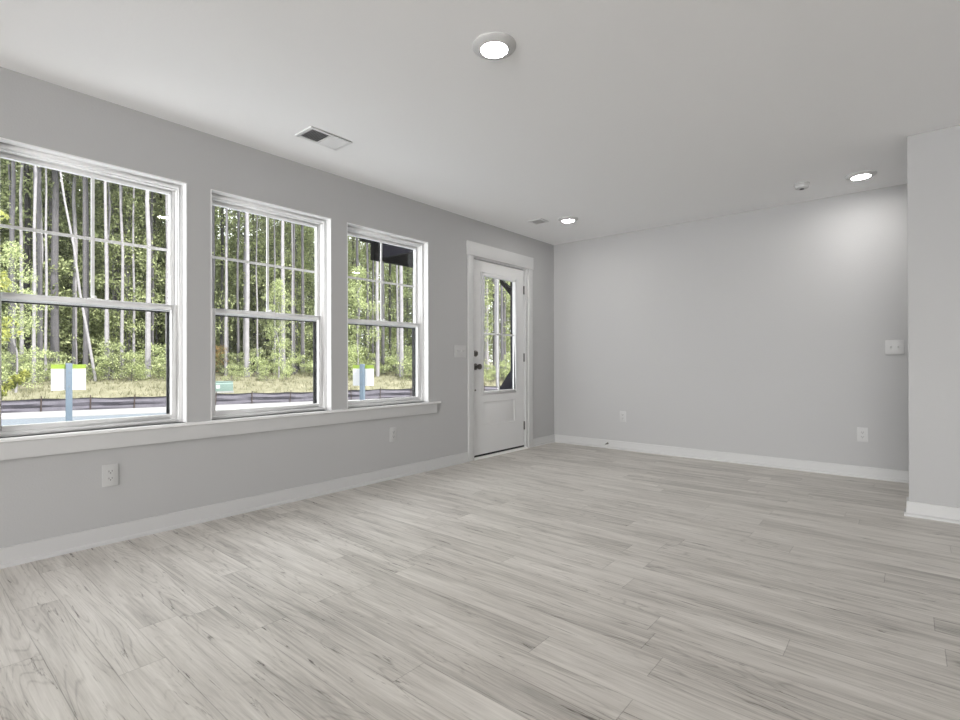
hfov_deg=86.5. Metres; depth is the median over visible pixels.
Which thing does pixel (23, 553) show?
baseboard
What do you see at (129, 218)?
pine tree
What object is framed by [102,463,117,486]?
wall outlet
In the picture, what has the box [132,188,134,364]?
slender tree
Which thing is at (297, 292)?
broadleaf tree
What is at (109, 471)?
socket
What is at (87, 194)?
pine tree
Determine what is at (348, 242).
broadleaf tree
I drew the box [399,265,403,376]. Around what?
pine tree
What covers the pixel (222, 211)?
pine tree
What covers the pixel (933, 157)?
wall partition
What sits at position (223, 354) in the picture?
bush
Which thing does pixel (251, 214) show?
broadleaf tree
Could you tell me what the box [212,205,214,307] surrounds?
slender tree
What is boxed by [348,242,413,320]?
grille
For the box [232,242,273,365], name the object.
broadleaf tree
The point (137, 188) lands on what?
broadleaf tree
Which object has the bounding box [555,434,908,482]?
baseboard
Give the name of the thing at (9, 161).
slender tree
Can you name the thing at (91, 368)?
bush
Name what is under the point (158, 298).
broadleaf tree
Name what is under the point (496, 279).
pine tree
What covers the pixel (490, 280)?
tree
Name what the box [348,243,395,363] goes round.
broadleaf tree
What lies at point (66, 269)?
broadleaf tree
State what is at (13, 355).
bush
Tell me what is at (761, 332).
wall
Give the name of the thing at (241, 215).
tree
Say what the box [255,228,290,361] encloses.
broadleaf tree
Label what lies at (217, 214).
broadleaf tree
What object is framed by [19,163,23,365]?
slender tree
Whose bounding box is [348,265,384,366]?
broadleaf tree
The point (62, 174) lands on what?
tree
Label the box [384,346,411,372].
bush
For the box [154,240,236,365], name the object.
broadleaf tree
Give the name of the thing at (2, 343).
bush
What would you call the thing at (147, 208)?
pine tree
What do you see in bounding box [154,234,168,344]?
broadleaf tree
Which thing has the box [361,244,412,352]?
tree
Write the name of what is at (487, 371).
bush
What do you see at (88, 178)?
tree
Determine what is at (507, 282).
broadleaf tree
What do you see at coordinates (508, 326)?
broadleaf tree
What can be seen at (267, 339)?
tree
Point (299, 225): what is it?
broadleaf tree
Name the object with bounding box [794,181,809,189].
smoke detector
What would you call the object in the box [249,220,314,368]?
broadleaf tree
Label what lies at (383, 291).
slender tree
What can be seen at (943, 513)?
baseboard
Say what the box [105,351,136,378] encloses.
bush
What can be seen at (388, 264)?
tree
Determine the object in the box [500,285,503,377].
pine tree
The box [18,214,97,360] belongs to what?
broadleaf tree
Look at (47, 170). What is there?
tree
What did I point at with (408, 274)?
broadleaf tree
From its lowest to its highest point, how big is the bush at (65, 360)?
1.386 m
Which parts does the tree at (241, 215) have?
crown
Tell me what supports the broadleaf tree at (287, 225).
on the grass bank
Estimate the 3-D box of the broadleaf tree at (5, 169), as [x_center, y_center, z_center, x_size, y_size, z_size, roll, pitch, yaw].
[-25.669,-6.089,26.943,5.488,14.131,5.211,0,0,40]
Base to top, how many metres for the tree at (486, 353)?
22.190 m
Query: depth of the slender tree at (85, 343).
25.80 m
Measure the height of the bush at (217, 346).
1.985 m
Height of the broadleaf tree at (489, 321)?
10.999 m
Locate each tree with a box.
[0,159,32,292]
[0,159,44,355]
[0,159,98,361]
[0,160,44,351]
[0,163,18,265]
[0,163,43,265]
[0,191,82,363]
[0,211,31,398]
[0,230,18,348]
[0,240,52,392]
[1,159,70,275]
[1,164,81,312]
[1,221,80,362]
[2,158,50,370]
[4,170,95,359]
[4,170,119,363]
[7,162,10,366]
[7,162,96,336]
[9,161,65,273]
[10,160,15,370]
[15,161,101,361]
[15,169,102,359]
[17,165,47,377]
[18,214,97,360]
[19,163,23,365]
[32,165,38,382]
[37,166,42,378]
[43,174,99,358]
[47,169,50,365]
[50,169,81,372]
[59,171,96,380]
[59,180,165,370]
[59,202,111,369]
[60,177,103,363]
[62,173,95,376]
[66,184,168,373]
[71,176,150,337]
[71,186,103,358]
[72,174,77,363]
[76,177,118,374]
[77,198,125,370]
[78,178,100,366]
[78,183,165,370]
[82,176,87,370]
[82,179,129,371]
[82,184,165,374]
[89,202,168,362]
[90,201,168,351]
[94,188,165,361]
[95,182,132,377]
[99,180,163,374]
[102,186,165,373]
[104,181,108,378]
[109,202,168,366]
[124,195,168,353]
[128,189,161,360]
[131,187,163,371]
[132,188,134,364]
[145,190,150,377]
[154,206,251,369]
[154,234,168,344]
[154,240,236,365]
[157,193,164,372]
[165,195,167,370]
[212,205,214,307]
[214,232,242,366]
[214,242,242,366]
[215,206,276,366]
[215,210,263,295]
[215,214,242,369]
[215,231,263,364]
[215,251,252,357]
[216,206,249,236]
[218,225,260,364]
[219,207,279,371]
[219,246,264,367]
[220,208,240,373]
[224,208,227,375]
[224,214,270,369]
[227,209,250,365]
[228,214,280,359]
[230,215,286,364]
[231,214,277,357]
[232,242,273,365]
[236,211,239,374]
[236,220,314,372]
[239,215,289,362]
[240,218,314,367]
[242,218,288,369]
[244,212,249,376]
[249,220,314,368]
[255,215,258,373]
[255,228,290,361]
[262,278,296,377]
[264,226,269,371]
[270,239,314,372]
[273,219,275,373]
[275,225,314,294]
[277,237,314,369]
[278,225,314,371]
[280,220,284,375]
[286,226,314,368]
[288,231,314,352]
[291,223,293,374]
[293,223,294,372]
[301,225,303,373]
[303,225,304,364]
[348,236,380,360]
[348,236,395,362]
[348,238,366,344]
[348,242,362,358]
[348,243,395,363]
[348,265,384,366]
[349,243,388,352]
[356,237,359,360]
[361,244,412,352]
[366,243,368,363]
[369,267,411,355]
[371,264,406,369]
[372,260,373,361]
[375,261,379,376]
[379,263,411,369]
[379,265,412,363]
[379,270,411,363]
[381,262,384,373]
[386,268,411,357]
[388,264,391,372]
[393,271,412,359]
[396,265,398,373]
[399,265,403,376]
[412,283,413,322]
[484,277,484,322]
[484,277,499,366]
[484,277,509,369]
[484,278,493,350]
[488,277,508,370]
[488,279,509,363]
[488,279,510,364]
[488,280,507,361]
[488,281,508,360]
[488,292,492,356]
[490,280,509,370]
[494,278,495,376]
[496,279,497,385]
[499,282,510,365]
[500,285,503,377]
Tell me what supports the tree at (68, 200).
on the grass bank
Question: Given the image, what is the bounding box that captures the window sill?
[0,401,440,459]
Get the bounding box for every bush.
[1,343,14,377]
[1,352,31,379]
[1,359,15,384]
[3,351,43,377]
[8,351,52,379]
[29,364,50,382]
[30,350,66,377]
[48,355,74,375]
[86,339,138,380]
[86,356,116,378]
[86,368,103,379]
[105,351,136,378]
[112,352,153,380]
[127,343,165,372]
[133,363,154,378]
[149,343,165,379]
[149,367,165,378]
[215,345,227,371]
[215,352,235,374]
[221,364,244,380]
[230,351,260,372]
[240,348,267,375]
[255,364,275,380]
[265,354,286,373]
[279,366,291,379]
[285,352,307,373]
[348,345,374,370]
[348,348,358,379]
[356,352,380,371]
[380,349,394,372]
[383,354,411,374]
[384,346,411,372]
[396,348,411,380]
[484,362,491,380]
[484,364,492,375]
[484,367,500,381]
[494,352,510,377]
[494,362,509,379]
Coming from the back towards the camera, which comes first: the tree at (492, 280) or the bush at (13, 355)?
the tree at (492, 280)
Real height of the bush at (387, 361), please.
1.683 m
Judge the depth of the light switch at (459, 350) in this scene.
5.00 m
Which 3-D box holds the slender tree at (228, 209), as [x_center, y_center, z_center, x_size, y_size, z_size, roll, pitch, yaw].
[-15.918,-8.855,32.341,4.453,19.646,4.018,0,0,-30]
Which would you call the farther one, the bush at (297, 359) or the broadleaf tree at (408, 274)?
the broadleaf tree at (408, 274)
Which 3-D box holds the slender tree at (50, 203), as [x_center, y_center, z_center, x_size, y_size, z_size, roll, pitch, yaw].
[-23.047,-8.843,27.300,4.453,19.646,4.018,0,0,-41]
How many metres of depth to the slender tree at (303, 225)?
32.91 m
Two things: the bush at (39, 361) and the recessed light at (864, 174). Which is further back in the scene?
the bush at (39, 361)
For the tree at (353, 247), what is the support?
on the grass bank
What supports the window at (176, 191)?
in the wall at (47, 496)
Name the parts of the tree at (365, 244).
crown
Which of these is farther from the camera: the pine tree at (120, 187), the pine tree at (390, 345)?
the pine tree at (390, 345)
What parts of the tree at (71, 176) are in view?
crown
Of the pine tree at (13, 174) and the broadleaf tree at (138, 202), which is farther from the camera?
the broadleaf tree at (138, 202)
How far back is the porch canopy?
5.47 m
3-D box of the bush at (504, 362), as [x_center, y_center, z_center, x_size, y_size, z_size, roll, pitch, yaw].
[1.549,0.743,32.479,1.324,1.300,1.250,0,0,-10]
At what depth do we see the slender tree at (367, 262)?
32.13 m
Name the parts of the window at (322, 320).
sash, screen frame, sash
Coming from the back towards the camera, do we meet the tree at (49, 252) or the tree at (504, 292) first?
the tree at (504, 292)
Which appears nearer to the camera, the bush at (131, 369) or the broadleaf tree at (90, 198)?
the bush at (131, 369)
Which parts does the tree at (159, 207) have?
crown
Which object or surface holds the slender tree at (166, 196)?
on the grass bank
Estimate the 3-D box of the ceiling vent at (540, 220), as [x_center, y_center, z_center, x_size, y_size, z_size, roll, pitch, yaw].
[0.600,-1.423,5.243,0.161,0.011,0.150,0,0,40]
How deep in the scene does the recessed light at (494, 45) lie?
2.30 m
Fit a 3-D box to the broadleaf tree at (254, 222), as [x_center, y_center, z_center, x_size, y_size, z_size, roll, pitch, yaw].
[-14.602,-4.575,34.765,3.968,11.062,3.647,0,0,17]
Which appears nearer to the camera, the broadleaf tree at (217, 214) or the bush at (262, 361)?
the bush at (262, 361)
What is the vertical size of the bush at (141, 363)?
0.898 m
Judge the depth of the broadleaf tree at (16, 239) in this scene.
28.27 m
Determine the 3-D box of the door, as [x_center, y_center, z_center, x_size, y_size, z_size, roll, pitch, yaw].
[0.194,-0.021,5.558,0.214,2.070,0.991,0,0,40]
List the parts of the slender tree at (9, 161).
crown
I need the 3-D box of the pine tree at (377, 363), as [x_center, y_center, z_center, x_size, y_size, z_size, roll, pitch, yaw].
[-6.350,-8.733,30.902,4.453,19.646,4.018,0,0,-17]
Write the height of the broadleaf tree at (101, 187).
11.763 m
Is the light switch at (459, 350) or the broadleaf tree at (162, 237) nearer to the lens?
the light switch at (459, 350)
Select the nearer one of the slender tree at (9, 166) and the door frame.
the door frame
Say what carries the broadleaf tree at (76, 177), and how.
on the grass bank
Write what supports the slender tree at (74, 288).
on the grass bank
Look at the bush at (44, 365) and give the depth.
23.09 m
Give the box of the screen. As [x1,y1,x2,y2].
[500,280,512,389]
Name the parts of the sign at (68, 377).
post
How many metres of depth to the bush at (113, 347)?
24.78 m
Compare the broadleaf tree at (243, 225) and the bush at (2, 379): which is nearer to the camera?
the bush at (2, 379)
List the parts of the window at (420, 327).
screen frame, sash, sash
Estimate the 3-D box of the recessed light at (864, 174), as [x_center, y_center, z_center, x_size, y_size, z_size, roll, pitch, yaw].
[2.956,-1.426,3.959,0.200,0.026,0.200,0,0,40]
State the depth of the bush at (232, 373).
26.32 m
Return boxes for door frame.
[466,240,533,461]
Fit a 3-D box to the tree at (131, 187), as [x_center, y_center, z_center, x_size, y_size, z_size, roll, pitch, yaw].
[-21.174,-9.614,32.598,4.448,21.131,4.380,0,0,37]
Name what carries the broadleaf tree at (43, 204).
on the grass bank
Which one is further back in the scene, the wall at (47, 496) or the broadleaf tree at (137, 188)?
the broadleaf tree at (137, 188)
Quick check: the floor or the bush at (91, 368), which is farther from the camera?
the bush at (91, 368)
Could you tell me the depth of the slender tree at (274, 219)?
32.05 m
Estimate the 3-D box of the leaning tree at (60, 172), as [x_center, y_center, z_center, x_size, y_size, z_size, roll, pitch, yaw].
[-19.317,-7.411,23.626,2.585,17.015,0.276,0,0,-36]
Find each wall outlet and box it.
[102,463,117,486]
[390,427,396,441]
[620,411,625,421]
[857,427,867,441]
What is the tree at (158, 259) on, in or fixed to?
on the grass bank
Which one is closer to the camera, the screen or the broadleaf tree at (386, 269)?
the screen
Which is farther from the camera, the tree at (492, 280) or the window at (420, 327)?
the tree at (492, 280)
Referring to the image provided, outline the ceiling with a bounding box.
[0,0,959,244]
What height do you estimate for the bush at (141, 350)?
1.877 m
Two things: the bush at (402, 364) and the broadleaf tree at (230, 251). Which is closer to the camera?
the bush at (402, 364)
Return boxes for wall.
[0,67,553,547]
[554,184,908,470]
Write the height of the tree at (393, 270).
9.584 m
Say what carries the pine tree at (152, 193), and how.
on the grass bank
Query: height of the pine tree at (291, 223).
19.507 m
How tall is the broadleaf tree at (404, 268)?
9.556 m
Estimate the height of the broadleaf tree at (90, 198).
12.037 m
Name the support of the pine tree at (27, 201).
on the grass bank
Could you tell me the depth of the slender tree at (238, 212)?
30.02 m
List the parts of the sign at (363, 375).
post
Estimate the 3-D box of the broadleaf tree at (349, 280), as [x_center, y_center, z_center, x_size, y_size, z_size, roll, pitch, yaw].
[-8.104,-4.786,36.335,5.352,11.509,4.768,0,0,-34]
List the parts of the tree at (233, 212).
crown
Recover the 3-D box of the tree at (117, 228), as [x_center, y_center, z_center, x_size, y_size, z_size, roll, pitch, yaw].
[-21.412,-9.799,30.130,6.025,21.532,5.071,0,0,-6]
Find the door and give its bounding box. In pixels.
[474,256,527,459]
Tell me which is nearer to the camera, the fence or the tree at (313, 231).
the fence
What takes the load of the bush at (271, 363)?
on the grass bank
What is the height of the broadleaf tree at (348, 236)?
12.636 m
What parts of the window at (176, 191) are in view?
screen frame, sash, sash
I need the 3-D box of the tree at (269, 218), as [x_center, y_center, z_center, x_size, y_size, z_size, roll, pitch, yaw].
[-17.216,-5.532,41.676,4.954,12.864,4.534,0,0,-32]
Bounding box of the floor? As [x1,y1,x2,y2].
[0,442,959,719]
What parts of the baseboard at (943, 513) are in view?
shoe moulding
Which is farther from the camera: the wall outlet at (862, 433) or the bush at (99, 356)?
the bush at (99, 356)
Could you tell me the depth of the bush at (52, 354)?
24.21 m
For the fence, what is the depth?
19.39 m
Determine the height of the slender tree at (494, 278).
19.406 m
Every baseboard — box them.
[0,434,554,568]
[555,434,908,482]
[904,497,959,523]
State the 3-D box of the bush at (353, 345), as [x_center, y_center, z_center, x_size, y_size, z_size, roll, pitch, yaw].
[-7.875,-0.009,31.803,2.522,1.877,1.942,0,0,40]
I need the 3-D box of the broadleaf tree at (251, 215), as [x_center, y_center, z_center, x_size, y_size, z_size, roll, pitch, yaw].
[-17.689,-6.486,41.180,5.245,14.768,6.100,0,0,-44]
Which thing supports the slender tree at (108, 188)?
on the grass bank
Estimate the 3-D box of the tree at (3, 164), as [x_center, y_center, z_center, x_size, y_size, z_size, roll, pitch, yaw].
[-26.450,-10.086,29.960,5.471,22.082,5.370,0,0,40]
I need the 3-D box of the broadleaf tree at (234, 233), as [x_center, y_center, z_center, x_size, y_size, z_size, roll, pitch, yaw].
[-17.009,-4.126,35.868,3.893,10.132,3.563,0,0,26]
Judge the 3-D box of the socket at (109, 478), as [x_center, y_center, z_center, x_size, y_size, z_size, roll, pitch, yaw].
[-2.041,0.655,2.817,0.004,0.028,0.033,0,0,40]
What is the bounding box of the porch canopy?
[359,238,412,267]
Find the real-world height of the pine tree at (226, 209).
19.543 m
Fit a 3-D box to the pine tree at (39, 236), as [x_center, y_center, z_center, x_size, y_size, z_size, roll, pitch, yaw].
[-21.369,-8.896,24.610,4.453,19.801,4.018,0,0,-26]
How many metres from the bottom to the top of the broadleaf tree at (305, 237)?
9.831 m
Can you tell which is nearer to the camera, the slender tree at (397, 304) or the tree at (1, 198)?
the tree at (1, 198)
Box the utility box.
[215,381,233,392]
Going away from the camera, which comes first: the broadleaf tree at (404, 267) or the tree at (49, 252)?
the tree at (49, 252)
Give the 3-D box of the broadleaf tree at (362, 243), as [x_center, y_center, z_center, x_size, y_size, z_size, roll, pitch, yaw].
[-10.066,-5.356,44.579,4.494,12.515,4.131,0,0,22]
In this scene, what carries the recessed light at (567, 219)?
in the ceiling
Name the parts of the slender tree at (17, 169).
crown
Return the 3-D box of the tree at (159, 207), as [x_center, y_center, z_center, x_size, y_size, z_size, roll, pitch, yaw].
[-21.261,-9.941,32.490,5.056,21.780,6.230,0,0,40]
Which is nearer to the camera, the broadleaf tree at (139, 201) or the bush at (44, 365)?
the bush at (44, 365)
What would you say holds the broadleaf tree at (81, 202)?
on the grass bank
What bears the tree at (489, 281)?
on the grass bank
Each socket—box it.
[107,469,113,473]
[107,476,113,481]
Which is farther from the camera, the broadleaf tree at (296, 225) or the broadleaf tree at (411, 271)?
the broadleaf tree at (411, 271)
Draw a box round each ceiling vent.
[295,126,352,150]
[528,218,548,224]
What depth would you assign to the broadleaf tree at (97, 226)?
29.90 m
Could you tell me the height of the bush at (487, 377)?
1.578 m
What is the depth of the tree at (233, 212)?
32.73 m
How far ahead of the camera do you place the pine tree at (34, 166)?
22.94 m
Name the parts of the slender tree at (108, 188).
crown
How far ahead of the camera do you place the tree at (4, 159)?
29.54 m
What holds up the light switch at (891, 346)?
attached to the wall at (761, 332)
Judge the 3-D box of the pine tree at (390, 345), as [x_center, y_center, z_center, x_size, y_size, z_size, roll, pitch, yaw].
[-6.271,-8.769,35.983,4.659,19.485,4.442,0,0,33]
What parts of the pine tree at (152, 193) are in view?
crown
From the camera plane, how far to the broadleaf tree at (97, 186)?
34.16 m
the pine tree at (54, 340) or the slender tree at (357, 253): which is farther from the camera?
the slender tree at (357, 253)
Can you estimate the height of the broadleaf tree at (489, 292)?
11.547 m
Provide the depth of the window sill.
3.10 m
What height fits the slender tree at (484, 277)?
19.406 m
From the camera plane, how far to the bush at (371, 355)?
31.92 m
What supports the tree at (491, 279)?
on the grass bank
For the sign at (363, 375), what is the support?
on the driveway
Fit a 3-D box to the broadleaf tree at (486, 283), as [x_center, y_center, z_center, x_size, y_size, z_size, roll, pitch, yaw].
[-1.016,-4.301,37.047,4.909,10.564,4.373,0,0,-16]
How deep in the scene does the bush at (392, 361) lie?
31.28 m
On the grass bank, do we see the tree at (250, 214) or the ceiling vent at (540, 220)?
the tree at (250, 214)
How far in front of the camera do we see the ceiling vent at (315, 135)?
3.28 m
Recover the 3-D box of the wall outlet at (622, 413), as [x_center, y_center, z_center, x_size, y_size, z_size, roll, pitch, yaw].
[1.608,0.637,5.745,0.075,0.121,0.009,0,0,40]
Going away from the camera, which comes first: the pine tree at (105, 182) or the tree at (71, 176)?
the pine tree at (105, 182)
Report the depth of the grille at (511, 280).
5.64 m
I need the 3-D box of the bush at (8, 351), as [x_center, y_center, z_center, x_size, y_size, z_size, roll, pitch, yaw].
[-22.009,0.242,24.348,1.607,1.578,1.518,0,0,-23]
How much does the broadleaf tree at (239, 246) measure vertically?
9.126 m
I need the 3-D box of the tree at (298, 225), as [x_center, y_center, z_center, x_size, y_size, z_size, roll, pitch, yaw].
[-11.724,-9.427,37.340,5.724,20.744,5.232,0,0,40]
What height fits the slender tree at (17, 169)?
19.646 m
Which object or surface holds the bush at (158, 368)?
on the grass bank
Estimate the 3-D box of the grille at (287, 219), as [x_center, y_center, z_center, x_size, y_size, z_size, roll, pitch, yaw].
[-1.520,-0.680,3.651,0.008,0.696,0.763,0,0,40]
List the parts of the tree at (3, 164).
crown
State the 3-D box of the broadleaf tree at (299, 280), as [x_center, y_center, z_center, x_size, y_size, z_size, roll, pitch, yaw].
[-13.953,-6.669,35.246,5.039,15.246,5.482,0,0,-32]
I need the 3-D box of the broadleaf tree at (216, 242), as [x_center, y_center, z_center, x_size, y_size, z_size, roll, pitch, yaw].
[-18.135,-3.682,36.007,4.183,9.234,4.094,0,0,26]
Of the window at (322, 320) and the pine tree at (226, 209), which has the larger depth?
the pine tree at (226, 209)
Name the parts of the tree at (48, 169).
crown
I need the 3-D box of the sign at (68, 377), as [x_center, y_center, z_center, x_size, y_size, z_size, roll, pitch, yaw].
[-7.215,0.910,8.954,0.480,1.710,0.110,0,0,-43]
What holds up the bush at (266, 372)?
on the grass bank
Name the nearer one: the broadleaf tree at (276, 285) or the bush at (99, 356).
the bush at (99, 356)
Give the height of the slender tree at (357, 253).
19.507 m
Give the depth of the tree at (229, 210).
38.68 m
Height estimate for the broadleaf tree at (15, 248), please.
6.353 m
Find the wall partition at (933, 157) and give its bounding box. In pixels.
[907,125,959,507]
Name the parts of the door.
knob, raised panel, lite frame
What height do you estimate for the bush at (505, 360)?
1.877 m
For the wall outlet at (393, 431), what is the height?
0.121 m
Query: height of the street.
0.200 m
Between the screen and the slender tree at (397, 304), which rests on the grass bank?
the slender tree at (397, 304)
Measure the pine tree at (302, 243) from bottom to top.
19.484 m
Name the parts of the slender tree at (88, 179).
crown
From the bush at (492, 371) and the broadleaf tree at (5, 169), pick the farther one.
the bush at (492, 371)
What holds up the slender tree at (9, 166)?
on the grass bank
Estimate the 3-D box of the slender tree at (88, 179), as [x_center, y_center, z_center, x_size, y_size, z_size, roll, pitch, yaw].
[-21.383,-8.734,29.952,4.907,19.406,4.383,0,0,40]
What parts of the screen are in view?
panel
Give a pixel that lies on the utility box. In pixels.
(220, 386)
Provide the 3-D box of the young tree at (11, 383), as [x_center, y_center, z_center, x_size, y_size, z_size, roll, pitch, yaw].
[-5.938,-0.110,5.890,1.068,3.763,1.185,0,0,-27]
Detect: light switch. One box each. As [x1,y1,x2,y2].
[454,345,465,356]
[885,340,903,353]
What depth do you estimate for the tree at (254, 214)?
41.02 m
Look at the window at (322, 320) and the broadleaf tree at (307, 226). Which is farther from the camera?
the broadleaf tree at (307, 226)
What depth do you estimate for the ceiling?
2.67 m
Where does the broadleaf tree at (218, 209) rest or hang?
on the grass bank
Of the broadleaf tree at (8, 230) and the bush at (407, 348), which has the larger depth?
the bush at (407, 348)
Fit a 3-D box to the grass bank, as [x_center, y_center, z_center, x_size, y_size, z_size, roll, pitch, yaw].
[-16.348,1.092,57.161,122.353,1.714,172.582,0,0,40]
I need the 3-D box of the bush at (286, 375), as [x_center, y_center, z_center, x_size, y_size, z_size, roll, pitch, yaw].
[-10.623,0.715,27.855,0.630,0.792,0.772,0,0,18]
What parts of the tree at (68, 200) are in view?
crown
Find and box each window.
[0,137,186,436]
[211,189,331,419]
[347,222,428,408]
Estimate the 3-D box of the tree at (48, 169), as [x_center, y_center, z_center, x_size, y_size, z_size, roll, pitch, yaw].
[-26.292,-9.882,31.922,5.721,21.641,4.714,0,0,10]
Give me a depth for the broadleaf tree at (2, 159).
26.95 m
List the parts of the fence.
cord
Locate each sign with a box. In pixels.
[51,363,85,420]
[353,364,373,399]
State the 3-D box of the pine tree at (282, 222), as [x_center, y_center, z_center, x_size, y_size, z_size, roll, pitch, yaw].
[-11.270,-8.813,29.487,4.018,19.646,4.453,0,0,44]
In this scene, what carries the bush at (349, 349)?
on the grass bank
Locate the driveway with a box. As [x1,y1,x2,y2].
[1,413,165,425]
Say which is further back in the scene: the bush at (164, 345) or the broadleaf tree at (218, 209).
the broadleaf tree at (218, 209)
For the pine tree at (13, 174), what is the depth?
23.94 m
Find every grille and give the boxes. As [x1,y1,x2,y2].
[0,178,168,297]
[212,217,314,310]
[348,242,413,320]
[484,279,513,389]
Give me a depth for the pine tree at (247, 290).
28.14 m
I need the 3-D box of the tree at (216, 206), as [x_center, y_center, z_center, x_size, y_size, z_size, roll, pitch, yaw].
[-18.009,-9.335,35.711,4.469,20.544,4.032,0,0,23]
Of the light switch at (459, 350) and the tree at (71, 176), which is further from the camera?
the tree at (71, 176)
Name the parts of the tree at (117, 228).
crown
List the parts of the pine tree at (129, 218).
crown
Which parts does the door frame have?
casing, head casing, casing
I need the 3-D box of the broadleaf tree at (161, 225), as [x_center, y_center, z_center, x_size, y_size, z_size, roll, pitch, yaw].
[-20.222,-4.396,31.807,4.118,10.710,3.768,0,0,-1]
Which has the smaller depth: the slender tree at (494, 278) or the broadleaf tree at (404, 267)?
the slender tree at (494, 278)
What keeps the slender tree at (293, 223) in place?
on the grass bank
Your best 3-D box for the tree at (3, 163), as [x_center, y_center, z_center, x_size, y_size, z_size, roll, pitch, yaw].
[-26.585,-10.175,26.307,5.569,22.295,5.106,0,0,40]
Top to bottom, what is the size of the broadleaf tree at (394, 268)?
9.077 m
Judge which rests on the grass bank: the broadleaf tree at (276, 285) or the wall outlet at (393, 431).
the broadleaf tree at (276, 285)
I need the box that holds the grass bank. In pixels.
[2,362,509,400]
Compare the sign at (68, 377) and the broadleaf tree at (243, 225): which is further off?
the broadleaf tree at (243, 225)
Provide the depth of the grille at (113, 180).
2.87 m
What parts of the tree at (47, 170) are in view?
crown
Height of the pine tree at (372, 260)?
19.506 m
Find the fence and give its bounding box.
[1,384,497,412]
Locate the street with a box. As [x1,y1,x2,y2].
[1,399,369,419]
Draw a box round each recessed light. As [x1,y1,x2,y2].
[472,31,515,59]
[558,216,577,222]
[845,170,876,180]
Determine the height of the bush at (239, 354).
1.578 m
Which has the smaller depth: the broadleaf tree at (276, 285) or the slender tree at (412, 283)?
the broadleaf tree at (276, 285)
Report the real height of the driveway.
0.200 m
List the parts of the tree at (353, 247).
crown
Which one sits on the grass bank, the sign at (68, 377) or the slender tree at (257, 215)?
the slender tree at (257, 215)
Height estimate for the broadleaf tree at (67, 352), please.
13.268 m
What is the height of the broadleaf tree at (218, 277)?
9.412 m
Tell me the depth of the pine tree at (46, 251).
23.98 m
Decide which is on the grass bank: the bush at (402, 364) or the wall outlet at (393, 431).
the bush at (402, 364)

